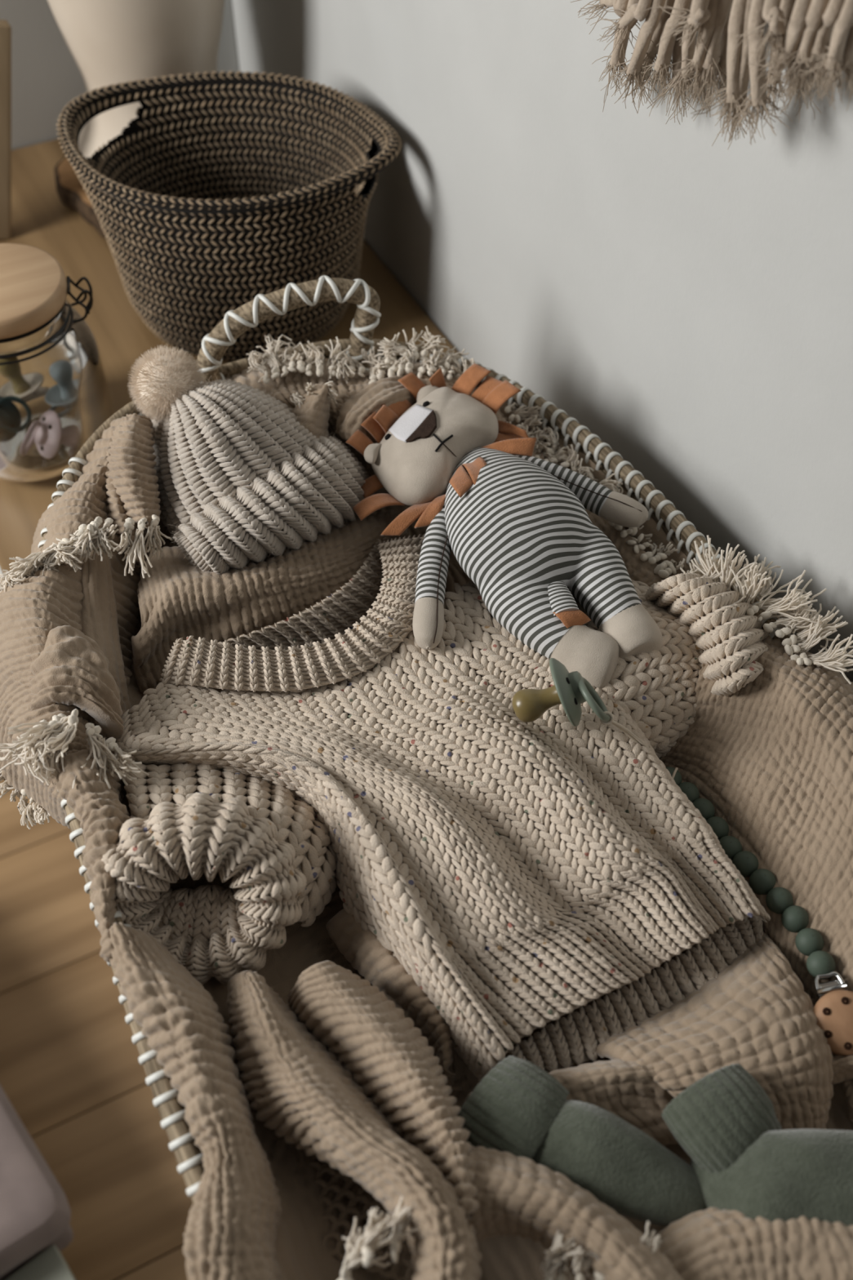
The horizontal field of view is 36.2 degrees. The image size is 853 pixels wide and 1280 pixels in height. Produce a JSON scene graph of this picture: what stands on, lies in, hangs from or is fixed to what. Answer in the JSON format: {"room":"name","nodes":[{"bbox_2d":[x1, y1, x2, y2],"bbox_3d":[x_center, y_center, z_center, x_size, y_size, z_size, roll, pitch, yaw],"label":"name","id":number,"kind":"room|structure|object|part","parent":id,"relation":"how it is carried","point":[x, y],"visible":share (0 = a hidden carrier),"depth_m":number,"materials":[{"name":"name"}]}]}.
{"room":"nursery","nodes":[
{"label":"nursery","id":0,"kind":"room"},
{"bbox_2d":[0,779,193,1279],"bbox_3d":[-1.339,1.415,0.843,3.858,0.050,2.650,-21,53,-17],"label":"floor","id":1,"kind":"structure","parent":0,"point":[71,1072],"depth_m":1.56,"materials":[{"name":"brown wood"}]},
{"bbox_2d":[0,1084,75,1279],"bbox_3d":[-0.655,0.626,1.339,0.504,0.204,0.684,-31,57,-24],"label":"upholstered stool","id":2,"kind":"object","parent":1,"relation":"on","point":[35,1212],"visible":1,"depth_m":1.29,"materials":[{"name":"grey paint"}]},
{"bbox_3d":[-0.701,0.578,1.381,0.470,0.062,0.490,-31,57,-24],"label":"seat","id":3,"kind":"part","parent":2,"relation":"part of","materials":[{"name":"grey fabric"}]},
{"bbox_2d":[0,138,461,576],"bbox_3d":[-0.050,0.269,1.282,0.504,0.750,1.747,-21,53,-17],"label":"wooden tabletop","id":4,"kind":"object","parent":1,"relation":"on","point":[39,219],"visible":0.03,"depth_m":1.30,"materials":[{"name":"brown wood"}]},
{"bbox_2d":[0,19,11,239],"bbox_3d":[-0.482,-0.498,1.278,0.191,0.244,0.037,-19,53,-15],"label":"picture frame","id":5,"kind":"object","parent":4,"relation":"on","point":[5,28],"visible":1,"depth_m":1.30,"materials":[{"name":"brown wood"}]},
{"bbox_2d":[0,243,113,482],"bbox_3d":[-0.342,-0.231,1.101,0.142,0.169,0.139,-21,53,-17],"label":"glass jar","id":6,"kind":"object","parent":4,"relation":"on","point":[55,391],"visible":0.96,"depth_m":1.06,"materials":[{"name":"clear glass"}]},
{"bbox_3d":[-0.344,-0.279,1.042,0.111,0.018,0.111,-21,53,-17],"label":"lid","id":7,"kind":"part","parent":6,"relation":"part of","materials":[{"name":"brown wood"}]},
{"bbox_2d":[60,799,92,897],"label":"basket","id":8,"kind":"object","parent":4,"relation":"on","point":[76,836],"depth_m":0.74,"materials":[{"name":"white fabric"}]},
{"bbox_2d":[0,325,852,1279],"bbox_3d":[0.026,0.084,0.783,0.538,0.132,0.882,-21,53,-17],"label":"blanket","id":9,"kind":"object","parent":8,"relation":"in","point":[322,1091],"visible":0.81,"depth_m":0.71,"materials":[{"name":"beige fabric"}]},
{"bbox_3d":[-0.254,0.087,0.820,0.013,0.015,0.067,-34,58,-25],"label":"crochet trim","id":10,"kind":"part","parent":9,"relation":"part of","materials":[{"name":"beige fabric"}]},
{"bbox_3d":[-0.241,-0.055,0.857,0.080,0.037,0.012,-21,53,-17],"label":"crochet trim","id":11,"kind":"part","parent":9,"relation":"part of","materials":[{"name":"beige fabric"}]},
{"bbox_3d":[-0.205,0.053,0.764,0.045,0.032,0.014,0,50,0],"label":"crochet trim","id":12,"kind":"part","parent":9,"relation":"part of","materials":[{"name":"beige fabric"}]},
{"bbox_2d":[0,417,153,828],"bbox_3d":[-0.243,-0.033,0.892,0.124,0.099,0.380,-1,50,-1],"label":"blanket","id":13,"kind":"object","parent":9,"relation":"hanging from","point":[77,612],"depth_m":0.83,"materials":[{"name":"beige fabric"}]},
{"bbox_3d":[-0.217,0.003,0.851,0.037,0.058,0.127,-10,51,-8],"label":"panel","id":14,"kind":"part","parent":9,"relation":"part of","materials":[{"name":"beige fabric"}]},
{"bbox_3d":[-0.189,-0.077,0.867,0.025,0.010,0.015,-19,53,-15],"label":"crochet trim","id":15,"kind":"part","parent":9,"relation":"part of","materials":[{"name":"beige fabric"}]},
{"bbox_2d":[127,345,374,574],"bbox_3d":[-0.118,-0.128,0.922,0.162,0.119,0.193,-19,53,-15],"label":"hat","id":16,"kind":"object","parent":9,"relation":"on","point":[240,481],"visible":0.89,"depth_m":0.88,"materials":[{"name":"grey fabric"}]},
{"bbox_3d":[-0.131,-0.143,0.920,0.142,0.086,0.142,-21,53,-17],"label":"crown","id":17,"kind":"part","parent":16,"relation":"part of","materials":[{"name":"grey fabric"}]},
{"bbox_3d":[-0.110,-0.204,0.973,0.010,0.007,0.026,20,53,16],"label":"crochet trim","id":18,"kind":"part","parent":9,"relation":"part of","materials":[{"name":"beige fabric"}]},
{"bbox_3d":[-0.084,-0.199,0.969,0.076,0.013,0.016,-4,50,-4],"label":"crochet trim","id":19,"kind":"part","parent":9,"relation":"part of","materials":[{"name":"beige fabric"}]},
{"bbox_3d":[-0.026,0.278,0.584,0.033,0.013,0.012,-21,53,-17],"label":"crochet trim","id":20,"kind":"part","parent":9,"relation":"part of","materials":[{"name":"beige fabric"}]},
{"bbox_3d":[-0.006,-0.198,0.972,0.074,0.015,0.015,-1,50,-1],"label":"crochet trim","id":21,"kind":"part","parent":9,"relation":"part of","materials":[{"name":"beige fabric"}]},
{"bbox_3d":[-0.009,-0.206,0.981,0.071,0.020,0.020,-3,50,-2],"label":"crochet trim","id":22,"kind":"part","parent":9,"relation":"part of","materials":[{"name":"beige fabric"}]},
{"bbox_2d":[101,528,770,1082],"bbox_3d":[0.010,0.059,0.800,0.417,0.100,0.377,12,51,10],"label":"knit sweater","id":23,"kind":"object","parent":9,"relation":"on","point":[522,875],"visible":0.88,"depth_m":0.75,"materials":[{"name":"beige fabric"}]},
{"bbox_2d":[346,363,663,688],"bbox_3d":[0.050,-0.085,0.881,0.191,0.068,0.294,-21,53,-17],"label":"lion","id":24,"kind":"object","parent":23,"relation":"on","point":[517,523],"visible":0.99,"depth_m":0.85},
{"bbox_3d":[0.007,-0.061,0.874,0.021,0.023,0.106,6,50,5],"label":"arm","id":25,"kind":"part","parent":24,"relation":"part of","materials":[{"name":"fabric"}]},
{"bbox_3d":[0.086,-0.113,0.910,0.093,0.025,0.020,24,54,19],"label":"arm","id":26,"kind":"part","parent":24,"relation":"part of","materials":[{"name":"fabric"}]},
{"bbox_2d":[512,657,610,726],"bbox_3d":[0.082,0.031,0.770,0.058,0.040,0.039,14,51,12],"label":"pacifier","id":27,"kind":"object","parent":23,"relation":"on","point":[570,690],"visible":1,"depth_m":0.76,"materials":[{"name":"sage green plastic"},{"name":"olive amber natural rubber"}]},
{"bbox_3d":[0.089,0.028,0.768,0.013,0.020,0.019,-6,50,-5],"label":"knob","id":28,"kind":"part","parent":27,"relation":"part of","materials":[{"name":"green plastic"}]},
{"bbox_3d":[0.099,-0.130,0.951,0.025,0.010,0.134,-21,53,-17],"label":"crochet trim","id":29,"kind":"part","parent":9,"relation":"part of","materials":[{"name":"beige fabric"}]},
{"bbox_3d":[0.082,-0.127,0.952,0.015,0.012,0.084,-28,56,-22],"label":"crochet trim","id":30,"kind":"part","parent":9,"relation":"part of","materials":[{"name":"beige fabric"}]},
{"bbox_3d":[0.075,0.290,0.588,0.048,0.014,0.012,-4,50,-3],"label":"crochet trim","id":31,"kind":"part","parent":9,"relation":"part of","materials":[{"name":"beige fabric"}]},
{"bbox_2d":[457,1055,707,1226],"bbox_3d":[0.078,0.255,0.642,0.128,0.034,0.055,26,55,20],"label":"sock","id":32,"kind":"object","parent":9,"relation":"on","point":[519,1108],"visible":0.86,"depth_m":0.64,"materials":[{"name":"green fabric"}]},
{"bbox_3d":[0.153,-0.060,0.895,0.017,0.010,0.076,-25,54,-19],"label":"crochet trim","id":33,"kind":"part","parent":9,"relation":"part of","materials":[{"name":"beige fabric"}]},
{"bbox_3d":[0.166,0.221,0.700,0.132,0.050,0.111,-21,53,-17],"label":"waffle panel","id":34,"kind":"part","parent":9,"relation":"part of","materials":[{"name":"beige fabric"}]},
{"bbox_2d":[600,711,852,1056],"bbox_3d":[0.181,0.128,0.740,0.051,0.072,0.223,-25,55,-20],"label":"clip","id":35,"kind":"object","parent":9,"relation":"on","point":[833,1011],"visible":0.79,"depth_m":0.74,"materials":[{"name":"green plastic"}]},
{"bbox_3d":[0.221,0.192,0.711,0.015,0.006,0.013,-7,50,-6],"label":"clip plate","id":36,"kind":"part","parent":35,"relation":"part of","materials":[{"name":"silver metal"}]},
{"bbox_3d":[0.246,0.121,0.761,0.146,0.090,0.348,-16,52,-13],"label":"panel","id":37,"kind":"part","parent":9,"relation":"part of","materials":[{"name":"beige fabric"}]},
{"bbox_2d":[661,1063,852,1226],"bbox_3d":[0.175,0.258,0.633,0.129,0.042,0.076,25,54,19],"label":"sock","id":38,"kind":"object","parent":9,"relation":"on","point":[743,1160],"visible":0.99,"depth_m":0.63,"materials":[{"name":"green fabric"}]},
{"bbox_3d":[0.202,-0.014,0.821,0.100,0.011,0.021,37,59,27],"label":"crochet trim","id":39,"kind":"part","parent":9,"relation":"part of","materials":[{"name":"beige fabric"}]},
{"bbox_2d":[53,154,106,238],"bbox_3d":[-0.277,-0.509,1.429,0.248,0.024,0.246,-21,53,-17],"label":"wood slice","id":40,"kind":"object","parent":4,"relation":"on","point":[70,191],"visible":0.2,"depth_m":1.39,"materials":[{"name":"brown wood"}]},
{"bbox_2d":[47,0,224,158],"bbox_3d":[-0.283,-0.671,1.237,0.195,0.478,0.195,-21,53,-17],"label":"vase","id":41,"kind":"object","parent":40,"relation":"on","point":[110,42],"visible":0.3,"depth_m":1.25,"materials":[{"name":"beige ceramic"}]},
{"bbox_2d":[47,397,149,509],"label":"basket","id":42,"kind":"object","parent":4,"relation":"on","point":[70,475],"depth_m":0.94,"materials":[{"name":"beige wicker"}]},
{"bbox_2d":[56,71,401,360],"bbox_3d":[-0.178,-0.398,1.229,0.289,0.186,0.220,-14,51,-11],"label":"rope basket","id":43,"kind":"object","parent":4,"relation":"on","point":[224,190],"visible":0.91,"depth_m":1.21,"materials":[{"name":"brown fabric"}]},
{"bbox_2d":[195,275,386,382],"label":"basket","id":44,"kind":"object","parent":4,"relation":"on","point":[234,323],"depth_m":0.97,"materials":[{"name":"beige fabric"}]},
{"bbox_3d":[-0.105,-0.231,0.986,0.144,0.079,0.027,-8,50,-7],"label":"handle","id":45,"kind":"part","parent":44,"relation":"part of","materials":[{"name":"white wicker"}]},
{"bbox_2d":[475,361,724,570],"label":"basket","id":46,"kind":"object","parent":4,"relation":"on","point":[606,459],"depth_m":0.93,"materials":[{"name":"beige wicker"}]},
{"bbox_2d":[0,0,239,150],"bbox_3d":[-1.532,-0.496,0.814,2.890,2.450,0.100,-21,53,-17],"label":"wall","id":47,"kind":"structure","parent":0,"point":[46,76],"depth_m":1.45,"materials":[{"name":"white paint"}]},
{"bbox_2d":[231,0,852,681],"bbox_3d":[0.402,-0.111,0.491,0.100,2.450,2.750,-21,53,-17],"label":"wall","id":48,"kind":"structure","parent":0,"point":[686,300],"depth_m":0.93,"materials":[{"name":"white paint"}]},
{"bbox_2d":[570,0,852,148],"bbox_3d":[0.173,-0.368,0.617,0.076,0.369,0.650,-19,53,-16],"label":"wall hanging","id":49,"kind":"object","parent":48,"relation":"attached to","point":[809,38],"depth_m":0.69,"materials":[{"name":"fabric"}]},
{"bbox_3d":[0.121,-0.466,0.663,0.043,0.298,0.019,21,53,17],"label":"cord","id":50,"kind":"part","parent":49,"relation":"part of","materials":[{"name":"fabric"}]},
{"bbox_3d":[0.128,-0.451,0.670,0.035,0.327,0.018,16,52,13],"label":"cord","id":51,"kind":"part","parent":49,"relation":"part of","materials":[{"name":"fabric"}]},
{"bbox_3d":[0.133,-0.443,0.643,0.048,0.296,0.021,14,51,12],"label":"cord","id":52,"kind":"part","parent":49,"relation":"part of","materials":[{"name":"fabric"}]},
{"bbox_3d":[0.137,-0.434,0.652,0.041,0.322,0.019,17,52,13],"label":"cord","id":53,"kind":"part","parent":49,"relation":"part of","materials":[{"name":"fabric"}]},
{"bbox_3d":[0.139,-0.451,0.677,0.009,0.338,0.028,-21,53,-17],"label":"cord","id":54,"kind":"part","parent":49,"relation":"part of","materials":[{"name":"fabric"}]},
{"bbox_3d":[0.141,-0.442,0.654,0.034,0.315,0.014,33,57,24],"label":"cord","id":55,"kind":"part","parent":49,"relation":"part of","materials":[{"name":"fabric"}]},
{"bbox_3d":[0.147,-0.430,0.643,0.031,0.313,0.016,19,53,15],"label":"cord","id":56,"kind":"part","parent":49,"relation":"part of","materials":[{"name":"fabric"}]},
{"bbox_3d":[0.151,-0.433,0.653,0.012,0.324,0.015,-21,53,-17],"label":"cord","id":57,"kind":"part","parent":49,"relation":"part of","materials":[{"name":"fabric"}]},
{"bbox_3d":[0.156,-0.422,0.633,0.024,0.308,0.013,7,50,6],"label":"cord","id":58,"kind":"part","parent":49,"relation":"part of","materials":[{"name":"fabric"}]},
{"bbox_3d":[0.158,-0.418,0.602,0.040,0.266,0.013,-21,53,-17],"label":"cord","id":59,"kind":"part","parent":49,"relation":"part of","materials":[{"name":"fabric"}]},
{"bbox_3d":[0.162,-0.412,0.614,0.031,0.293,0.013,-13,51,-11],"label":"cord","id":60,"kind":"part","parent":49,"relation":"part of","materials":[{"name":"fabric"}]},
{"bbox_3d":[0.163,-0.422,0.636,0.008,0.312,0.011,-21,53,-17],"label":"cord","id":61,"kind":"part","parent":49,"relation":"part of","materials":[{"name":"fabric"}]},
{"bbox_3d":[0.165,-0.410,0.611,0.026,0.289,0.011,-9,51,-7],"label":"cord","id":62,"kind":"part","parent":49,"relation":"part of","materials":[{"name":"fabric"}]},
{"bbox_3d":[0.168,-0.414,0.618,0.017,0.294,0.015,-21,53,-17],"label":"cord","id":63,"kind":"part","parent":49,"relation":"part of","materials":[{"name":"fabric"}]},
{"bbox_3d":[0.171,-0.394,0.601,0.015,0.294,0.035,30,56,23],"label":"cord","id":64,"kind":"part","parent":49,"relation":"part of","materials":[{"name":"fabric"}]},
{"bbox_3d":[0.174,-0.391,0.601,0.012,0.299,0.029,35,58,26],"label":"cord","id":65,"kind":"part","parent":49,"relation":"part of","materials":[{"name":"fabric"}]},
{"bbox_3d":[0.176,-0.385,0.587,0.019,0.286,0.042,19,53,16],"label":"cord","id":66,"kind":"part","parent":49,"relation":"part of","materials":[{"name":"fabric"}]},
{"bbox_3d":[0.182,-0.389,0.564,0.014,0.245,0.039,36,59,26],"label":"cord","id":67,"kind":"part","parent":49,"relation":"part of","materials":[{"name":"fabric"}]},
{"bbox_3d":[0.187,-0.390,0.590,0.013,0.283,0.008,-21,53,-17],"label":"cord","id":68,"kind":"part","parent":49,"relation":"part of","materials":[{"name":"fabric"}]},
{"bbox_3d":[0.193,-0.374,0.559,0.033,0.257,0.013,-13,51,-11],"label":"cord","id":69,"kind":"part","parent":49,"relation":"part of","materials":[{"name":"fabric"}]},
{"bbox_3d":[0.198,-0.372,0.555,0.029,0.253,0.011,-12,51,-10],"label":"cord","id":70,"kind":"part","parent":49,"relation":"part of","materials":[{"name":"fabric"}]},
{"bbox_3d":[0.201,-0.374,0.564,0.016,0.263,0.011,-21,53,-17],"label":"cord","id":71,"kind":"part","parent":49,"relation":"part of","materials":[{"name":"fabric"}]},
{"bbox_3d":[0.203,-0.368,0.549,0.026,0.248,0.013,0,50,0],"label":"cord","id":72,"kind":"part","parent":49,"relation":"part of","materials":[{"name":"fabric"}]},
{"bbox_3d":[0.207,-0.358,0.539,0.030,0.246,0.013,-21,53,-17],"label":"cord","id":73,"kind":"part","parent":49,"relation":"part of","materials":[{"name":"fabric"}]},
{"bbox_3d":[0.211,-0.359,0.540,0.023,0.247,0.011,-9,51,-7],"label":"cord","id":74,"kind":"part","parent":49,"relation":"part of","materials":[{"name":"fabric"}]}
]}

